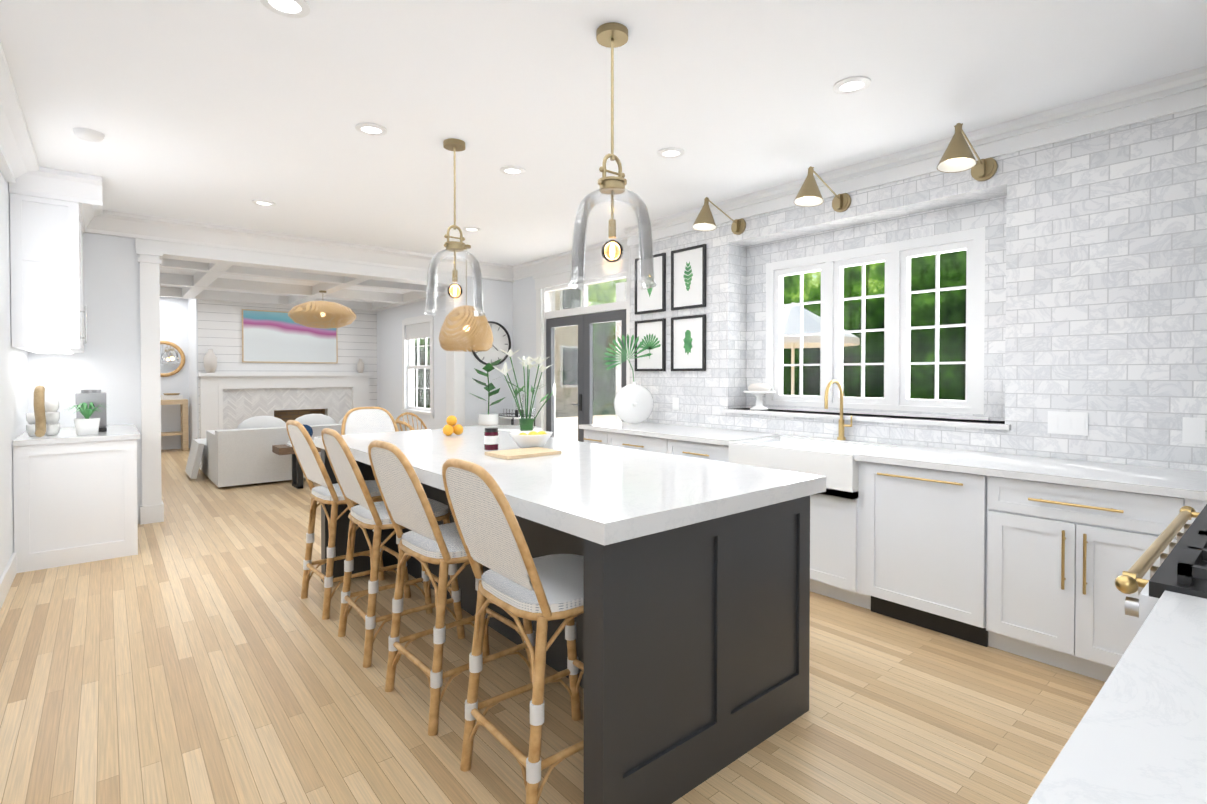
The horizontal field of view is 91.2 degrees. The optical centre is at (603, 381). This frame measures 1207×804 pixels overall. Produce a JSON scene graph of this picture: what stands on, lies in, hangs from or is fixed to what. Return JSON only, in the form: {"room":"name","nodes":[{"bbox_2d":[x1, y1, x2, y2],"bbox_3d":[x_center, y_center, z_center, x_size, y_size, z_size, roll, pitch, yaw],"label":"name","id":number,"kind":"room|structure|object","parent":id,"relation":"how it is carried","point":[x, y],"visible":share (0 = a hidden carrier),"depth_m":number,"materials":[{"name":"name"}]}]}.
{"room":"kitchen","nodes":[
{"label":"kitchen","id":0,"kind":"room"},
{"bbox_2d":[0,170,28,577],"bbox_3d":[-5.987,-0.102,6.255,0.120,2.740,9.230,-1,1,-40],"label":"wall","id":1,"kind":"structure","parent":0,"point":[13,389],"depth_m":3.70,"materials":[{"name":"white paint"}]},
{"bbox_2d":[0,553,16,609],"bbox_3d":[-3.508,1.234,3.437,0.015,0.140,1.460,-1,1,-40],"label":"baseboard","id":2,"kind":"structure","parent":1,"relation":"attached to","point":[8,576],"depth_m":3.59,"materials":[{"name":"white wood"}]},
{"bbox_2d":[160,297,187,449],"bbox_3d":[-8.230,-0.154,10.302,1.670,2.740,0.150,-1,1,-40],"label":"wall","id":3,"kind":"structure","parent":0,"point":[179,322],"depth_m":10.63,"materials":[{"name":"white paint"}]},
{"bbox_2d":[160,341,184,376],"bbox_3d":[-7.831,-0.407,10.516,0.640,0.640,0.030,-1,1,-40],"label":"mirror","id":4,"kind":"object","parent":3,"relation":"attached to","point":[172,358],"visible":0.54,"depth_m":10.58,"materials":[{"name":"silver glass"}]},
{"bbox_2d":[188,299,198,447],"bbox_3d":[-7.142,-0.154,10.291,0.020,2.740,1.230,-1,1,-40],"label":"wall","id":5,"kind":"structure","parent":0,"point":[193,405],"depth_m":10.23,"materials":[{"name":"white paint"}]},
{"bbox_2d":[28,233,512,523],"bbox_3d":[-3.015,-0.104,6.400,4.610,2.740,0.160,-1,1,-40],"label":"wall","id":6,"kind":"structure","parent":0,"point":[108,361],"depth_m":5.22,"materials":[{"name":"white paint"}]},
{"bbox_2d":[83,210,513,286],"bbox_3d":[-2.972,-1.325,6.333,4.610,0.298,0.385,-1,1,-40],"label":"ceiling beam","id":7,"kind":"structure","parent":6,"relation":"attached to","point":[189,241],"depth_m":5.96,"materials":[{"name":"white"}]},
{"bbox_2d":[471,321,510,365],"bbox_3d":[-1.441,-0.490,7.593,0.570,0.570,0.035,-1,1,-40],"label":"wall clock","id":8,"kind":"object","parent":6,"relation":"attached to","point":[501,341],"visible":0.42,"depth_m":7.65,"materials":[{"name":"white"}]},
{"bbox_2d":[198,299,376,438],"bbox_3d":[-5.666,-0.161,10.836,2.940,2.740,0.160,-1,1,-40],"label":"wall","id":9,"kind":"structure","parent":0,"point":[220,328],"depth_m":10.43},
{"bbox_2d":[198,373,371,438],"bbox_3d":[-5.623,0.526,10.671,2.800,1.370,0.160,-1,1,-40],"label":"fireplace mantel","id":10,"kind":"structure","parent":9,"relation":"attached to","point":[213,386],"depth_m":10.32,"materials":[{"name":"white"}]},
{"bbox_2d":[203,349,216,372],"bbox_3d":[-6.548,-0.345,9.848,0.196,0.391,0.196,-1,1,-40],"label":"vase","id":11,"kind":"object","parent":10,"relation":"on","point":[210,362],"visible":1,"depth_m":9.79,"materials":[{"name":"white ceramic"}]},
{"bbox_2d":[357,359,363,372],"bbox_3d":[-4.690,-0.306,11.415,0.136,0.272,0.136,-1,1,-40],"label":"vase","id":12,"kind":"object","parent":10,"relation":"on","point":[360,366],"visible":1,"depth_m":11.37,"materials":[{"name":"white ceramic"}]},
{"bbox_2d":[223,387,351,428],"bbox_3d":[-5.665,0.660,10.722,2.120,1.100,0.029,-1,1,-40],"label":"fireplace surround","id":13,"kind":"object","parent":9,"relation":"attached to","point":[240,406],"depth_m":10.58,"materials":[{"name":"white tile"}]},
{"bbox_2d":[242,309,337,362],"bbox_3d":[-5.649,-0.800,10.715,1.560,0.920,0.033,-1,1,-40],"label":"painting","id":14,"kind":"object","parent":9,"relation":"attached to","point":[275,337],"visible":0.75,"depth_m":10.61,"materials":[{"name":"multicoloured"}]},
{"bbox_2d":[274,409,324,422],"bbox_3d":[-5.742,0.846,11.079,0.940,0.720,0.290,-1,1,-40],"label":"firebox","id":15,"kind":"object","parent":9,"relation":"attached to","point":[285,416],"depth_m":11.12,"materials":[{"name":"brown wood"}]},
{"bbox_2d":[377,272,625,430],"bbox_3d":[-0.847,-0.119,7.536,0.170,2.740,13.900,-1,1,-40],"label":"wall","id":16,"kind":"structure","parent":0,"point":[389,359],"depth_m":9.65,"materials":[{"name":"white paint"}]},
{"bbox_2d":[401,315,434,417],"bbox_3d":[-3.178,-0.263,10.213,0.140,1.720,1.340,-1,1,-40],"label":"living room window","id":17,"kind":"structure","parent":16,"relation":"in","point":[418,327],"depth_m":10.23,"materials":[{"name":"white wood"}]},
{"bbox_2d":[533,254,629,437],"bbox_3d":[-0.200,-0.024,6.736,0.215,2.570,1.860,-1,1,-40],"label":"door frame","id":18,"kind":"structure","parent":16,"relation":"attached to","point":[545,301],"depth_m":6.92,"materials":[{"name":"white wood"}]},
{"bbox_2d":[546,309,625,441],"bbox_3d":[-0.229,0.244,6.714,0.102,2.015,1.492,-1,1,-40],"label":"french door","id":19,"kind":"structure","parent":16,"relation":"in","point":[584,323],"depth_m":6.73,"materials":[{"name":"grey"}]},
{"bbox_2d":[513,66,1206,279],"bbox_3d":[1.015,-1.375,4.936,0.317,0.160,7.250,-1,1,-40],"label":"crown molding","id":20,"kind":"structure","parent":16,"relation":"attached to","point":[1173,94],"depth_m":3.40,"materials":[{"name":"white paint"}]},
{"bbox_2d":[722,408,1010,429],"bbox_3d":[1.720,0.245,4.146,0.276,0.030,2.000,-1,1,-40],"label":"window sill","id":21,"kind":"structure","parent":16,"relation":"attached to","point":[985,425],"depth_m":3.86,"materials":[{"name":"stone"}]},
{"bbox_2d":[743,383,775,409],"bbox_3d":[1.236,0.117,4.691,0.250,0.210,0.250,-1,1,-40],"label":"cake stand","id":22,"kind":"object","parent":21,"relation":"on","point":[759,391],"visible":0.98,"depth_m":4.63,"materials":[{"name":"white ceramic"}]},
{"bbox_2d":[764,227,988,420],"bbox_3d":[1.863,-0.374,4.252,0.120,1.205,1.630,-1,1,-40],"label":"kitchen window","id":23,"kind":"structure","parent":16,"relation":"in","point":[896,257],"depth_m":4.09,"materials":[{"name":"white wood"}]},
{"bbox_2d":[630,106,1206,470],"bbox_3d":[1.864,0.007,4.002,0.254,2.580,4.700,-1,1,-40],"label":"wall tile","id":24,"kind":"structure","parent":16,"relation":"attached to","point":[1096,276],"depth_m":3.18,"materials":[{"name":"tile"}]},
{"bbox_2d":[635,253,665,314],"bbox_3d":[0.429,-0.900,5.472,0.025,0.525,0.385,-1,1,-40],"label":"print","id":25,"kind":"object","parent":24,"relation":"attached to","point":[652,300],"visible":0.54,"depth_m":5.42,"materials":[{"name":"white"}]},
{"bbox_2d":[635,318,665,370],"bbox_3d":[0.429,-0.335,5.479,0.025,0.475,0.385,-1,1,-40],"label":"print","id":26,"kind":"object","parent":24,"relation":"attached to","point":[651,334],"visible":0.9,"depth_m":5.46,"materials":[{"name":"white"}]},
{"bbox_2d":[673,397,678,409],"bbox_3d":[0.642,0.196,5.247,0.009,0.110,0.075,-1,1,-40],"label":"electrical outlet plate","id":27,"kind":"object","parent":24,"relation":"attached to","point":[675,403],"visible":1,"depth_m":5.24,"materials":[{"name":"white plastic"}]},
{"bbox_2d":[671,244,705,310],"bbox_3d":[0.732,-0.895,5.113,0.025,0.525,0.385,-1,1,-40],"label":"print","id":28,"kind":"object","parent":24,"relation":"attached to","point":[688,277],"visible":1,"depth_m":5.11,"materials":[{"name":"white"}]},
{"bbox_2d":[671,314,705,370],"bbox_3d":[0.732,-0.330,5.120,0.025,0.475,0.385,-1,1,-40],"label":"print","id":29,"kind":"object","parent":24,"relation":"attached to","point":[688,343],"visible":0.94,"depth_m":5.11,"materials":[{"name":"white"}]},
{"bbox_2d":[692,197,745,234],"bbox_3d":[0.885,-1.272,4.547,0.516,0.241,0.184,-1,1,-40],"label":"sconce","id":30,"kind":"object","parent":24,"relation":"attached to","point":[704,221],"visible":0.98,"depth_m":4.50,"materials":[{"name":"gold metal"}]},
{"bbox_2d":[794,166,850,211],"bbox_3d":[1.440,-1.263,3.890,0.516,0.241,0.184,-1,1,-40],"label":"sconce","id":31,"kind":"object","parent":24,"relation":"attached to","point":[809,194],"visible":1,"depth_m":3.84,"materials":[{"name":"gold metal"}]},
{"bbox_2d":[937,123,997,180],"bbox_3d":[1.994,-1.255,3.233,0.516,0.241,0.184,-1,1,-40],"label":"sconce","id":32,"kind":"object","parent":24,"relation":"attached to","point":[958,156],"visible":0.98,"depth_m":3.18,"materials":[{"name":"gold metal"}]},
{"bbox_2d":[1048,411,1087,435],"bbox_3d":[2.443,0.218,3.113,0.009,0.120,0.170,-1,1,-40],"label":"switch plate","id":33,"kind":"object","parent":24,"relation":"attached to","point":[1068,423],"visible":1,"depth_m":3.11,"materials":[{"name":"white plastic"}]},
{"bbox_2d":[1182,417,1204,443],"bbox_3d":[2.748,0.228,2.752,0.009,0.120,0.075,-1,1,-40],"label":"electrical outlet plate","id":34,"kind":"object","parent":24,"relation":"attached to","point":[1193,430],"visible":1,"depth_m":2.75,"materials":[{"name":"white plastic"}]},
{"bbox_2d":[0,415,1104,803],"bbox_3d":[0.715,1.263,8.937,19.000,0.060,17.000,-1,1,-40],"label":"floor","id":35,"kind":"structure","parent":0,"point":[196,649],"depth_m":2.45,"materials":[{"name":"brown wood"}]},
{"bbox_2d":[9,167,139,572],"bbox_3d":[-4.049,-0.080,4.582,0.676,2.738,1.274,-1,1,-40],"label":"cabinet","id":36,"kind":"object","parent":35,"relation":"on","point":[75,498],"visible":0.98,"depth_m":4.14,"materials":[{"name":"white wood"}]},
{"bbox_2d":[34,386,45,436],"bbox_3d":[-3.974,0.209,4.168,0.056,0.365,0.173,-1,1,-40],"label":"decor","id":37,"kind":"object","parent":36,"relation":"on","point":[39,411],"visible":1,"depth_m":4.15,"materials":[{"name":"beige wood"}]},
{"bbox_2d":[26,401,59,435],"bbox_3d":[-4.100,0.266,4.325,0.180,0.250,0.210,-1,1,-40],"label":"mugs","id":38,"kind":"object","parent":36,"relation":"on","point":[52,414],"visible":0.73,"depth_m":4.29,"materials":[{"name":"white ceramic"}]},
{"bbox_2d":[65,402,106,434],"bbox_3d":[-3.815,0.273,4.381,0.304,0.235,0.326,-1,1,-40],"label":"spider plant","id":39,"kind":"object","parent":36,"relation":"on","point":[87,425],"visible":1,"depth_m":4.33,"materials":[{"name":"green plant"}]},
{"bbox_2d":[75,390,106,431],"bbox_3d":[-4.033,0.225,4.656,0.180,0.324,0.280,-1,1,-40],"label":"coffee maker","id":40,"kind":"object","parent":36,"relation":"on","point":[95,397],"visible":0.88,"depth_m":4.59,"materials":[{"name":"silver metal"}]},
{"bbox_2d":[161,393,188,450],"bbox_3d":[-7.730,0.710,10.309,0.770,1.011,0.400,-1,1,-40],"label":"console table","id":41,"kind":"object","parent":35,"relation":"on","point":[171,398],"visible":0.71,"depth_m":10.37,"materials":[{"name":"brown wood"}]},
{"bbox_2d":[185,414,406,486],"bbox_3d":[-4.372,0.817,8.342,2.434,0.793,2.100,-1,1,-40],"label":"sectional sofa","id":42,"kind":"object","parent":35,"relation":"on","point":[242,454],"visible":0.52,"depth_m":7.21,"materials":[{"name":"fabric"}]},
{"bbox_2d":[272,444,320,488],"bbox_3d":[-3.282,1.004,7.367,1.430,0.500,0.360,-1,1,-40],"label":"side table","id":43,"kind":"object","parent":35,"relation":"on","point":[297,473],"visible":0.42,"depth_m":6.95,"materials":[{"name":"brown wood"}]},
{"bbox_2d":[286,424,313,446],"bbox_3d":[-3.604,0.634,7.084,0.320,0.244,0.230,-1,1,-40],"label":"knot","id":44,"kind":"object","parent":43,"relation":"on","point":[309,429],"visible":0.29,"depth_m":7.09,"materials":[{"name":"fabric"}]},
{"bbox_2d":[286,420,410,619],"bbox_3d":[-1.528,0.760,3.529,0.612,1.090,0.466,-1,1,-40],"label":"stool","id":45,"kind":"object","parent":35,"relation":"on","point":[311,463],"visible":0.79,"depth_m":3.38,"materials":[{"name":"wicker"}]},
{"bbox_2d":[341,407,397,434],"bbox_3d":[-1.697,0.747,4.500,0.458,1.090,0.606,-1,1,-40],"label":"stool","id":46,"kind":"object","parent":35,"relation":"on","point":[360,420],"visible":0.31,"depth_m":4.67,"materials":[{"name":"fabric"}]},
{"bbox_2d":[321,428,464,667],"bbox_3d":[-1.076,0.766,3.000,0.610,1.090,0.461,-1,1,-40],"label":"stool","id":47,"kind":"object","parent":35,"relation":"on","point":[368,513],"visible":0.79,"depth_m":2.88,"materials":[{"name":"wicker"}]},
{"bbox_2d":[395,420,414,430],"bbox_3d":[-1.755,0.818,5.796,0.638,0.914,0.627,-1,1,-40],"label":"rattan chair","id":48,"kind":"object","parent":35,"relation":"on","point":[410,427],"visible":0.1,"depth_m":5.51,"materials":[{"name":"beige wicker"}]},
{"bbox_2d":[395,412,426,430],"bbox_3d":[-2.001,0.807,6.609,0.644,0.915,0.653,-1,1,-40],"label":"rattan chair","id":49,"kind":"object","parent":35,"relation":"on","point":[414,415],"visible":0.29,"depth_m":6.79,"materials":[{"name":"beige wicker"}]},
{"bbox_2d":[368,440,534,735],"bbox_3d":[-0.637,0.773,2.488,0.612,1.090,0.466,-1,1,-40],"label":"stool","id":50,"kind":"object","parent":35,"relation":"on","point":[426,540],"visible":0.79,"depth_m":2.33,"materials":[{"name":"wicker"}]},
{"bbox_2d":[470,359,504,424],"bbox_3d":[-1.409,0.482,7.260,0.507,1.545,0.501,-1,1,-40],"label":"potted plant","id":51,"kind":"object","parent":35,"relation":"on","point":[488,418],"visible":0.5,"depth_m":7.21,"materials":[{"name":"green plant"}]},
{"bbox_2d":[462,425,541,431],"bbox_3d":[-1.197,0.890,6.468,1.040,0.750,1.040,-1,1,-40],"label":"table","id":52,"kind":"object","parent":35,"relation":"on","point":[512,428],"visible":0.02,"depth_m":6.62,"materials":[{"name":"white ceramic"}]},
{"bbox_2d":[442,458,583,803],"bbox_3d":[-0.198,0.780,1.974,0.610,1.090,0.461,-1,1,-40],"label":"stool","id":53,"kind":"object","parent":35,"relation":"on","point":[517,580],"visible":0.75,"depth_m":1.82,"materials":[{"name":"wicker"}]},
{"bbox_2d":[499,394,534,425],"bbox_3d":[-1.151,0.701,7.473,0.370,1.098,0.564,-1,1,-40],"label":"bar cart","id":54,"kind":"object","parent":35,"relation":"on","point":[512,417],"visible":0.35,"depth_m":7.36,"materials":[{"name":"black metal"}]},
{"bbox_2d":[318,447,809,803],"bbox_3d":[-0.504,0.868,3.108,1.088,0.880,2.850,-1,1,-40],"label":"kitchen island","id":55,"kind":"object","parent":35,"relation":"on","point":[692,621],"depth_m":1.97,"materials":[{"name":"grey wood"}]},
{"bbox_2d":[314,427,825,546],"bbox_3d":[-0.499,0.398,3.106,1.160,0.060,2.930,-1,1,-40],"label":"island countertop","id":56,"kind":"structure","parent":55,"relation":"on","point":[604,495],"depth_m":2.26,"materials":[{"name":"white stone"}]},
{"bbox_2d":[443,415,462,435],"bbox_3d":[-1.017,0.290,3.947,0.147,0.132,0.133,-1,1,-40],"label":"oranges","id":57,"kind":"object","parent":56,"relation":"on","point":[449,428],"visible":1,"depth_m":3.92,"materials":[{"name":"orange food"}]},
{"bbox_2d":[484,427,497,449],"bbox_3d":[-0.608,0.308,3.203,0.077,0.115,0.077,-1,1,-40],"label":"jam jar","id":58,"kind":"object","parent":56,"relation":"on","point":[490,438],"visible":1,"depth_m":3.17,"materials":[{"name":"clear glass"}]},
{"bbox_2d":[485,447,561,459],"bbox_3d":[-0.406,0.360,2.995,0.320,0.016,0.220,-1,1,-40],"label":"cutting board","id":59,"kind":"object","parent":56,"relation":"on","point":[519,453],"visible":1,"depth_m":2.95,"materials":[{"name":"brown wood"}]},
{"bbox_2d":[493,349,555,430],"bbox_3d":[-0.498,0.074,3.772,0.413,0.570,0.393,-1,1,-40],"label":"vase","id":60,"kind":"object","parent":56,"relation":"on","point":[526,424],"visible":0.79,"depth_m":3.77,"materials":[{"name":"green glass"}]},
{"bbox_2d":[509,431,551,447],"bbox_3d":[-0.398,0.318,3.249,0.236,0.095,0.236,-1,1,-40],"label":"fruit bowl","id":61,"kind":"object","parent":56,"relation":"on","point":[525,439],"visible":0.92,"depth_m":3.18,"materials":[{"name":"white ceramic"}]},
{"bbox_2d":[584,429,598,443],"bbox_3d":[0.186,0.847,5.312,0.624,0.865,0.390,-1,1,-40],"label":"base cabinet","id":62,"kind":"object","parent":35,"relation":"on","point":[590,436],"depth_m":5.17,"materials":[{"name":"white wood"}]},
{"bbox_2d":[599,433,658,452],"bbox_3d":[0.497,0.852,4.944,0.624,0.865,0.824,-1,1,-40],"label":"base cabinet","id":63,"kind":"object","parent":35,"relation":"on","point":[624,440],"depth_m":4.79,"materials":[{"name":"white wood"}]},
{"bbox_2d":[659,437,722,461],"bbox_3d":[0.920,0.858,4.443,0.624,0.865,0.735,-1,1,-40],"label":"base cabinet","id":64,"kind":"object","parent":35,"relation":"on","point":[693,449],"depth_m":4.29,"materials":[{"name":"white wood"}]},
{"bbox_2d":[723,445,854,604],"bbox_3d":[1.379,0.865,3.899,0.624,0.865,0.951,-1,1,-40],"label":"base cabinet","id":65,"kind":"object","parent":35,"relation":"on","point":[832,519],"depth_m":3.48,"materials":[{"name":"white wood"}]},
{"bbox_2d":[855,461,966,640],"bbox_3d":[1.908,0.874,3.272,0.624,0.865,0.690,-1,1,-40],"label":"dishwasher","id":66,"kind":"object","parent":35,"relation":"on","point":[911,524],"depth_m":3.13,"materials":[{"name":"white wood"}]},
{"bbox_2d":[967,473,1206,681],"bbox_3d":[2.324,0.880,2.779,0.624,0.865,0.859,-1,1,-40],"label":"base cabinet","id":67,"kind":"object","parent":35,"relation":"on","point":[1032,557],"depth_m":2.65,"materials":[{"name":"white wood"}]},
{"bbox_2d":[579,421,1206,500],"bbox_3d":[1.318,0.415,3.936,0.666,0.035,3.974,-1,1,-40],"label":"countertop","id":68,"kind":"structure","parent":67,"relation":"on","point":[1191,485],"depth_m":2.93,"materials":[{"name":"white stone"}]},
{"bbox_2d":[603,334,653,423],"bbox_3d":[0.224,-0.025,5.298,0.391,0.808,0.292,-1,1,-40],"label":"vase","id":69,"kind":"object","parent":68,"relation":"on","point":[633,402],"visible":1,"depth_m":5.27,"materials":[{"name":"white ceramic"}]},
{"bbox_2d":[727,437,890,500],"bbox_3d":[1.342,0.530,3.830,0.585,0.247,0.860,-1,1,-40],"label":"sink","id":70,"kind":"object","parent":68,"relation":"in","point":[835,460],"depth_m":3.67,"materials":[{"name":"white ceramic"}]},
{"bbox_2d":[824,380,851,439],"bbox_3d":[1.566,0.192,3.941,0.238,0.410,0.109,-1,1,-40],"label":"faucet","id":71,"kind":"object","parent":68,"relation":"on","point":[841,425],"visible":1,"depth_m":4.00,"materials":[{"name":"gold metal"}]},
{"bbox_2d":[1115,504,1206,629],"bbox_3d":[1.815,0.854,1.408,1.221,0.952,0.761,-1,1,-40],"label":"range","id":72,"kind":"object","parent":35,"relation":"on","point":[1182,569],"visible":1,"depth_m":1.34,"materials":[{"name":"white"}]},
{"bbox_2d":[0,0,1206,302],"bbox_3d":[-2.870,-1.516,5.745,5.650,0.100,14.000,-1,1,-40],"label":"ceiling","id":73,"kind":"structure","parent":0,"point":[218,112],"depth_m":2.94,"materials":[{"name":"white paint"}]},
{"bbox_2d":[0,42,38,182],"bbox_3d":[-2.153,-0.040,1.437,0.795,2.738,5.940,-1,1,-40],"label":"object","id":74,"kind":"object","parent":73,"relation":"attached to","point":[18,157],"visible":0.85,"depth_m":3.30,"materials":[{"name":"white"}]},
{"bbox_2d":[73,127,104,141],"bbox_3d":[-2.963,-1.418,3.405,0.140,0.035,0.140,-1,1,-40],"label":"smoke detector","id":75,"kind":"object","parent":73,"relation":"attached to","point":[87,134],"visible":1,"depth_m":3.38,"materials":[{"name":"white plastic"}]},
{"bbox_2d":[252,200,275,205],"bbox_3d":[-2.756,-1.447,4.796,0.170,0.012,0.170,-1,1,-40],"label":"recessed light","id":76,"kind":"object","parent":73,"relation":"in","point":[263,202],"visible":1,"depth_m":4.78,"materials":[{"name":"white"}]},
{"bbox_2d":[260,0,309,17],"bbox_3d":[-1.194,-1.414,2.216,0.170,0.012,0.170,-1,1,-40],"label":"recessed light","id":77,"kind":"object","parent":73,"relation":"in","point":[294,8],"visible":1,"depth_m":2.24,"materials":[{"name":"white plastic"}]},
{"bbox_2d":[159,258,445,310],"bbox_3d":[-4.660,-1.424,8.333,4.630,0.150,4.960,-1,1,-40],"label":"ceiling beams","id":78,"kind":"structure","parent":73,"relation":"attached to","point":[201,279],"depth_m":8.87,"materials":[{"name":"white"}]},
{"bbox_2d":[288,291,355,328],"bbox_3d":[-4.189,-1.075,8.826,0.920,0.559,0.920,-1,1,-40],"label":"pendant light","id":79,"kind":"object","parent":78,"relation":"hanging from","point":[323,315],"visible":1,"depth_m":8.58,"materials":[{"name":"brown wicker"}]},
{"bbox_2d":[355,123,386,135],"bbox_3d":[-1.317,-1.429,3.354,0.170,0.012,0.170,-1,1,-40],"label":"recessed light","id":80,"kind":"object","parent":73,"relation":"in","point":[372,129],"visible":1,"depth_m":3.34,"materials":[{"name":"white plastic"}]},
{"bbox_2d":[424,138,484,316],"bbox_3d":[-0.896,-0.922,3.559,0.360,1.029,0.360,-1,1,-40],"label":"glass pendant light","id":81,"kind":"object","parent":73,"relation":"hanging from","point":[455,249],"visible":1,"depth_m":3.58,"materials":[{"name":"clear glass"}]},
{"bbox_2d":[439,244,493,351],"bbox_3d":[-1.485,-0.904,6.399,0.580,1.139,0.580,-1,1,-40],"label":"pendant light","id":82,"kind":"object","parent":73,"relation":"hanging from","point":[470,333],"visible":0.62,"depth_m":6.22,"materials":[{"name":"brown wicker"}]},
{"bbox_2d":[463,227,480,231],"bbox_3d":[-1.263,-1.458,5.663,0.170,0.012,0.170,-1,1,-40],"label":"recessed light","id":83,"kind":"object","parent":73,"relation":"in","point":[473,229],"visible":1,"depth_m":5.65,"materials":[{"name":"white"}]},
{"bbox_2d":[500,166,524,174],"bbox_3d":[-0.621,-1.438,4.033,0.170,0.012,0.170,-1,1,-40],"label":"recessed light","id":84,"kind":"object","parent":73,"relation":"in","point":[512,170],"visible":0.96,"depth_m":4.03,"materials":[{"name":"white"}]},
{"bbox_2d":[568,22,655,291],"bbox_3d":[0.036,-0.908,2.409,0.360,1.029,0.360,-1,1,-40],"label":"glass pendant light","id":85,"kind":"object","parent":73,"relation":"hanging from","point":[612,36],"visible":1,"depth_m":2.43,"materials":[{"name":"clear glass"}]},
{"bbox_2d":[657,147,684,157],"bbox_3d":[0.424,-1.433,3.711,0.170,0.012,0.170,-1,1,-40],"label":"recessed light","id":86,"kind":"object","parent":73,"relation":"in","point":[671,152],"visible":1,"depth_m":3.70,"materials":[{"name":"white"}]},
{"bbox_2d":[833,76,870,93],"bbox_3d":[1.194,-1.422,2.843,0.170,0.012,0.170,-1,1,-40],"label":"recessed light","id":87,"kind":"object","parent":73,"relation":"in","point":[852,85],"visible":1,"depth_m":2.83,"materials":[{"name":"white plastic"}]},
{"bbox_2d":[1027,590,1206,803],"bbox_3d":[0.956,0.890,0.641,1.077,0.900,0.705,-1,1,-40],"label":"countertop","id":88,"kind":"structure","parent":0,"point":[1139,735],"depth_m":0.75,"materials":[{"name":"white stone"}]},
{"label":"outside","id":89,"kind":"structure","parent":0,"visible":0},
{"bbox_2d":[555,288,581,417],"bbox_3d":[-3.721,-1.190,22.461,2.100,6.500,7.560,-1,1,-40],"label":"neighbouring house","id":90,"kind":"structure","parent":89,"point":[574,372],"depth_m":19.67,"materials":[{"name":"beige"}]},
{"bbox_2d":[616,282,625,421],"bbox_3d":[0.951,0.071,7.943,3.100,2.850,4.000,-1,1,-40],"label":"porch","id":91,"kind":"object","parent":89,"point":[618,329],"depth_m":8.11,"materials":[{"name":"white"}]},
{"bbox_2d":[415,250,966,415],"bbox_3d":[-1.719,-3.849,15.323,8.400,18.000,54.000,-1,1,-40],"label":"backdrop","id":92,"kind":"structure","parent":89,"point":[924,374],"depth_m":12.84,"materials":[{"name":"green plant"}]},
{"bbox_2d":[783,302,859,394],"bbox_3d":[3.708,0.324,11.581,2.400,3.750,2.400,-1,1,-40],"label":"umbrella","id":93,"kind":"object","parent":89,"point":[810,320],"depth_m":10.91,"materials":[{"name":"white"}]}
]}

